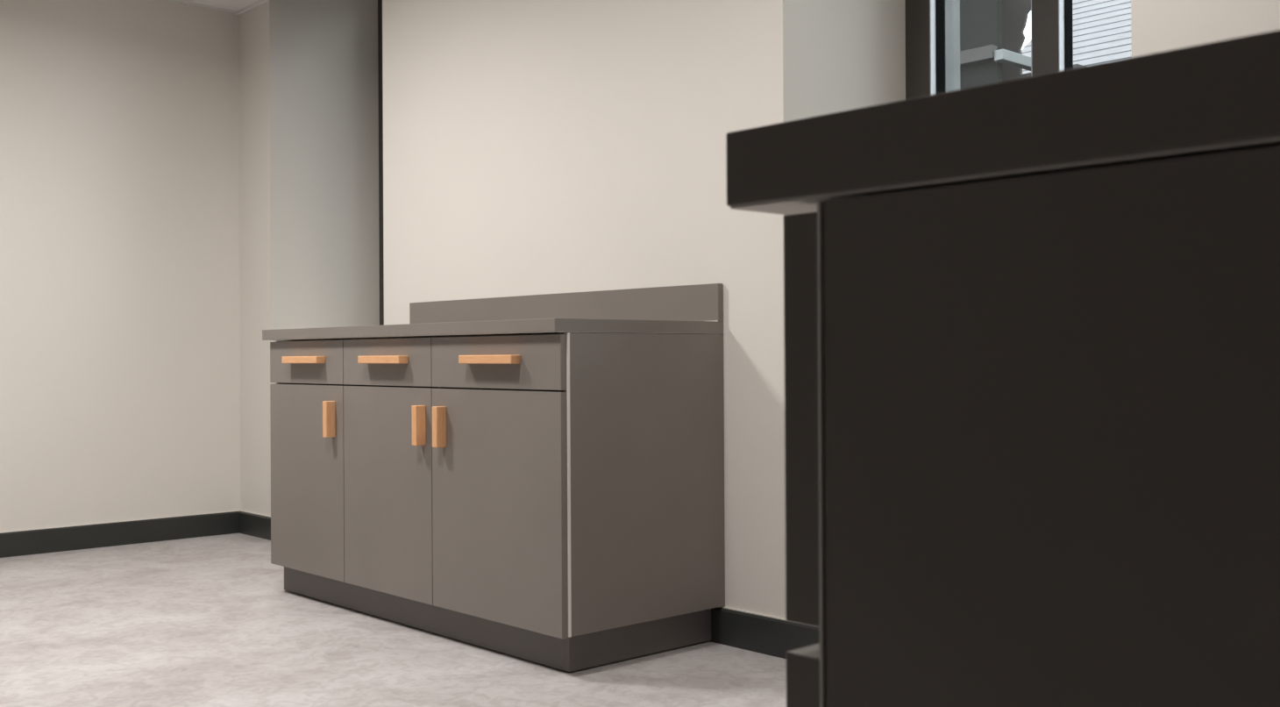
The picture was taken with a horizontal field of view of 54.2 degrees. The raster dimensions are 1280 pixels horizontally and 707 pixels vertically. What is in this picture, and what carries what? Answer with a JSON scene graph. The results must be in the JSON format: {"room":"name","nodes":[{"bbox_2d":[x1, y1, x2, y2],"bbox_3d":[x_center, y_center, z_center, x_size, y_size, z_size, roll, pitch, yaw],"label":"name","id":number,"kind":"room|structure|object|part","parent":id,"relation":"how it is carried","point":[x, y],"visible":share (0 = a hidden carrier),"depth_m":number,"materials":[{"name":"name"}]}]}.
{"room":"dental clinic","nodes":[
{"label":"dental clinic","id":0,"kind":"room"},
{"bbox_2d":[0,0,240,532],"bbox_3d":[-3.616,-0.647,4.262,6.020,2.950,0.200,0,0,-42],"label":"wall","id":1,"kind":"structure","parent":0,"point":[120,333],"depth_m":5.37,"materials":[{"name":"beige paint"}]},
{"bbox_2d":[0,510,240,557],"bbox_3d":[-3.722,0.777,4.009,5.114,0.102,0.016,0,0,-42],"label":"baseboard","id":2,"kind":"structure","parent":1,"relation":"attached to","point":[60,538],"depth_m":5.35,"materials":[{"name":"grey paint"}]},
{"bbox_2d":[170,0,236,13],"bbox_3d":[-3.738,-1.558,4.013,5.110,0.006,0.012,0,0,-42],"label":"trim","id":3,"kind":"structure","parent":1,"relation":"attached to","point":[179,1],"depth_m":5.63,"materials":[{"name":"white paint"}]},
{"bbox_2d":[179,0,260,11],"bbox_3d":[-1.882,-1.590,1.844,5.322,0.030,6.118,0,0,-42],"label":"ceiling","id":4,"kind":"structure","parent":0,"point":[236,5],"depth_m":5.60,"materials":[{"name":"white paint"}]},
{"bbox_2d":[0,533,786,706],"bbox_3d":[-1.611,0.889,2.076,6.020,0.150,6.118,0,0,-42],"label":"floor","id":5,"kind":"structure","parent":0,"point":[208,621],"depth_m":3.38,"materials":[{"name":"grey concrete"}]},
{"bbox_2d":[262,283,725,671],"bbox_3d":[-0.530,0.310,3.864,0.610,1.001,1.598,0,0,-42],"label":"base cabinet","id":6,"kind":"object","parent":5,"relation":"on","point":[539,479],"visible":1,"depth_m":3.40,"materials":[{"name":"grey laminate"}]},
{"bbox_3d":[-1.091,0.020,4.048,0.032,0.023,0.236,0,0,-42],"label":"handle","id":7,"kind":"part","parent":6,"relation":"part of","materials":[{"name":"brown wood"}]},
{"bbox_3d":[-1.085,0.028,4.079,0.019,0.138,0.496,0,0,-42],"label":"drawer","id":8,"kind":"part","parent":6,"relation":"part of","materials":[{"name":"grey laminate"}]},
{"bbox_3d":[-1.083,0.407,4.079,0.019,0.611,0.496,0,0,-42],"label":"door","id":9,"kind":"part","parent":6,"relation":"part of","materials":[{"name":"grey laminate"}]},
{"bbox_3d":[-0.976,0.206,3.924,0.032,0.114,0.025,0,0,-42],"label":"handle","id":10,"kind":"part","parent":6,"relation":"part of","materials":[{"name":"brown wood"}]},
{"bbox_3d":[-0.759,0.018,3.686,0.032,0.023,0.232,0,0,-42],"label":"handle","id":11,"kind":"part","parent":6,"relation":"part of","materials":[{"name":"brown wood"}]},
{"bbox_3d":[-0.749,0.026,3.712,0.019,0.138,0.493,0,0,-42],"label":"drawer","id":12,"kind":"part","parent":6,"relation":"part of","materials":[{"name":"grey laminate"}]},
{"bbox_3d":[-0.747,0.405,3.711,0.019,0.611,0.493,0,0,-42],"label":"door","id":13,"kind":"part","parent":6,"relation":"part of","materials":[{"name":"grey laminate"}]},
{"bbox_3d":[-0.627,0.204,3.542,0.032,0.114,0.025,0,0,-42],"label":"handle","id":14,"kind":"part","parent":6,"relation":"part of","materials":[{"name":"brown wood"}]},
{"bbox_3d":[-0.557,0.203,3.466,0.032,0.114,0.025,0,0,-42],"label":"handle","id":15,"kind":"part","parent":6,"relation":"part of","materials":[{"name":"brown wood"}]},
{"bbox_3d":[-0.398,0.015,3.291,0.032,0.023,0.236,0,0,-42],"label":"handle","id":16,"kind":"part","parent":6,"relation":"part of","materials":[{"name":"brown wood"}]},
{"bbox_2d":[262,318,723,339],"bbox_3d":[-0.528,-0.068,3.869,0.596,0.033,1.598,0,0,-42],"label":"countertop","id":17,"kind":"structure","parent":6,"relation":"on","point":[536,324],"depth_m":3.37,"materials":[{"name":"grey laminate"}]},
{"bbox_3d":[-0.385,0.023,3.314,0.019,0.138,0.579,0,0,-42],"label":"drawer","id":18,"kind":"part","parent":6,"relation":"part of","materials":[{"name":"grey laminate"}]},
{"bbox_3d":[-0.383,0.402,3.313,0.019,0.611,0.579,0,0,-42],"label":"door","id":19,"kind":"part","parent":6,"relation":"part of","materials":[{"name":"grey laminate"}]},
{"bbox_2d":[725,29,1279,706],"bbox_3d":[0.835,0.298,0.861,1.598,1.001,0.610,0,0,-42],"label":"base cabinet","id":20,"kind":"object","parent":5,"relation":"on","point":[1031,323],"visible":1,"depth_m":0.44,"materials":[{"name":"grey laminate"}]},
{"bbox_3d":[0.282,0.026,0.714,0.582,0.170,0.019,0,0,-42],"label":"drawer","id":21,"kind":"part","parent":20,"relation":"part of","materials":[{"name":"grey laminate"}]},
{"bbox_3d":[0.284,0.412,0.713,0.582,0.576,0.019,0,0,-42],"label":"door","id":22,"kind":"part","parent":20,"relation":"part of","materials":[{"name":"grey laminate"}]},
{"bbox_2d":[725,29,1279,206],"bbox_3d":[0.832,-0.084,0.862,1.598,0.032,0.610,0,0,-42],"label":"countertop","id":23,"kind":"structure","parent":20,"relation":"on","point":[1228,90],"depth_m":0.44,"materials":[{"name":"grey laminate"}]},
{"bbox_2d":[238,0,1279,618],"bbox_3d":[0.344,-0.669,3.874,0.698,2.950,5.718,0,0,-42],"label":"wall","id":24,"kind":"structure","parent":0,"point":[530,147],"depth_m":4.04,"materials":[{"name":"beige paint"}]},
{"bbox_2d":[235,0,269,14],"bbox_3d":[0.077,-1.576,3.636,0.012,0.014,5.718,0,0,-42],"label":"trim","id":25,"kind":"structure","parent":24,"relation":"attached to","point":[257,3],"depth_m":5.63,"materials":[{"name":"white paint"}]},
{"bbox_2d":[377,0,383,325],"bbox_3d":[-1.053,-0.861,5.404,0.694,1.685,0.953,0,0,-42],"label":"window","id":26,"kind":"structure","parent":24,"relation":"in","point":[380,2],"depth_m":5.87,"materials":[{"name":"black metal"}]},
{"bbox_2d":[238,510,819,658],"bbox_3d":[0.089,0.756,3.631,0.016,0.102,5.718,0,0,-42],"label":"baseboard","id":27,"kind":"structure","parent":24,"relation":"attached to","point":[757,632],"depth_m":3.39,"materials":[{"name":"grey paint"}]},
{"bbox_2d":[905,0,1073,99],"bbox_3d":[0.961,-0.876,3.202,0.694,1.685,0.957,0,0,-42],"label":"window","id":28,"kind":"structure","parent":24,"relation":"in","point":[932,26],"depth_m":3.64,"materials":[{"name":"glass"},{"name":"charcoal gloss paint"},{"name":"silver"}]},
{"bbox_3d":[1.133,-0.886,3.359,0.075,1.665,0.957,0,0,-42],"label":"frame","id":29,"kind":"part","parent":28,"relation":"part of","materials":[{"name":"black metal"}]},
{"label":"outside","id":30,"kind":"structure","parent":0,"visible":0},
{"bbox_3d":[19.955,0.984,25.023,56.780,0.200,70.000,0,0,-42],"label":"ground","id":31,"kind":"structure","parent":30,"visible":0},
{"bbox_2d":[960,0,1084,89],"bbox_3d":[1.525,-1.564,10.520,0.600,5.050,4.550,0,0,-42],"label":"outbuilding","id":32,"kind":"structure","parent":31,"relation":"on","point":[992,38],"depth_m":9.16,"materials":[{"name":"grey"}]},
{"bbox_2d":[1021,0,1131,73],"bbox_3d":[9.702,-2.257,13.436,7.308,6.356,9.710,0,0,-42],"label":"neighbouring house","id":33,"kind":"structure","parent":31,"relation":"on","point":[1101,29],"depth_m":14.78,"materials":[{"name":"stone"}]}
]}

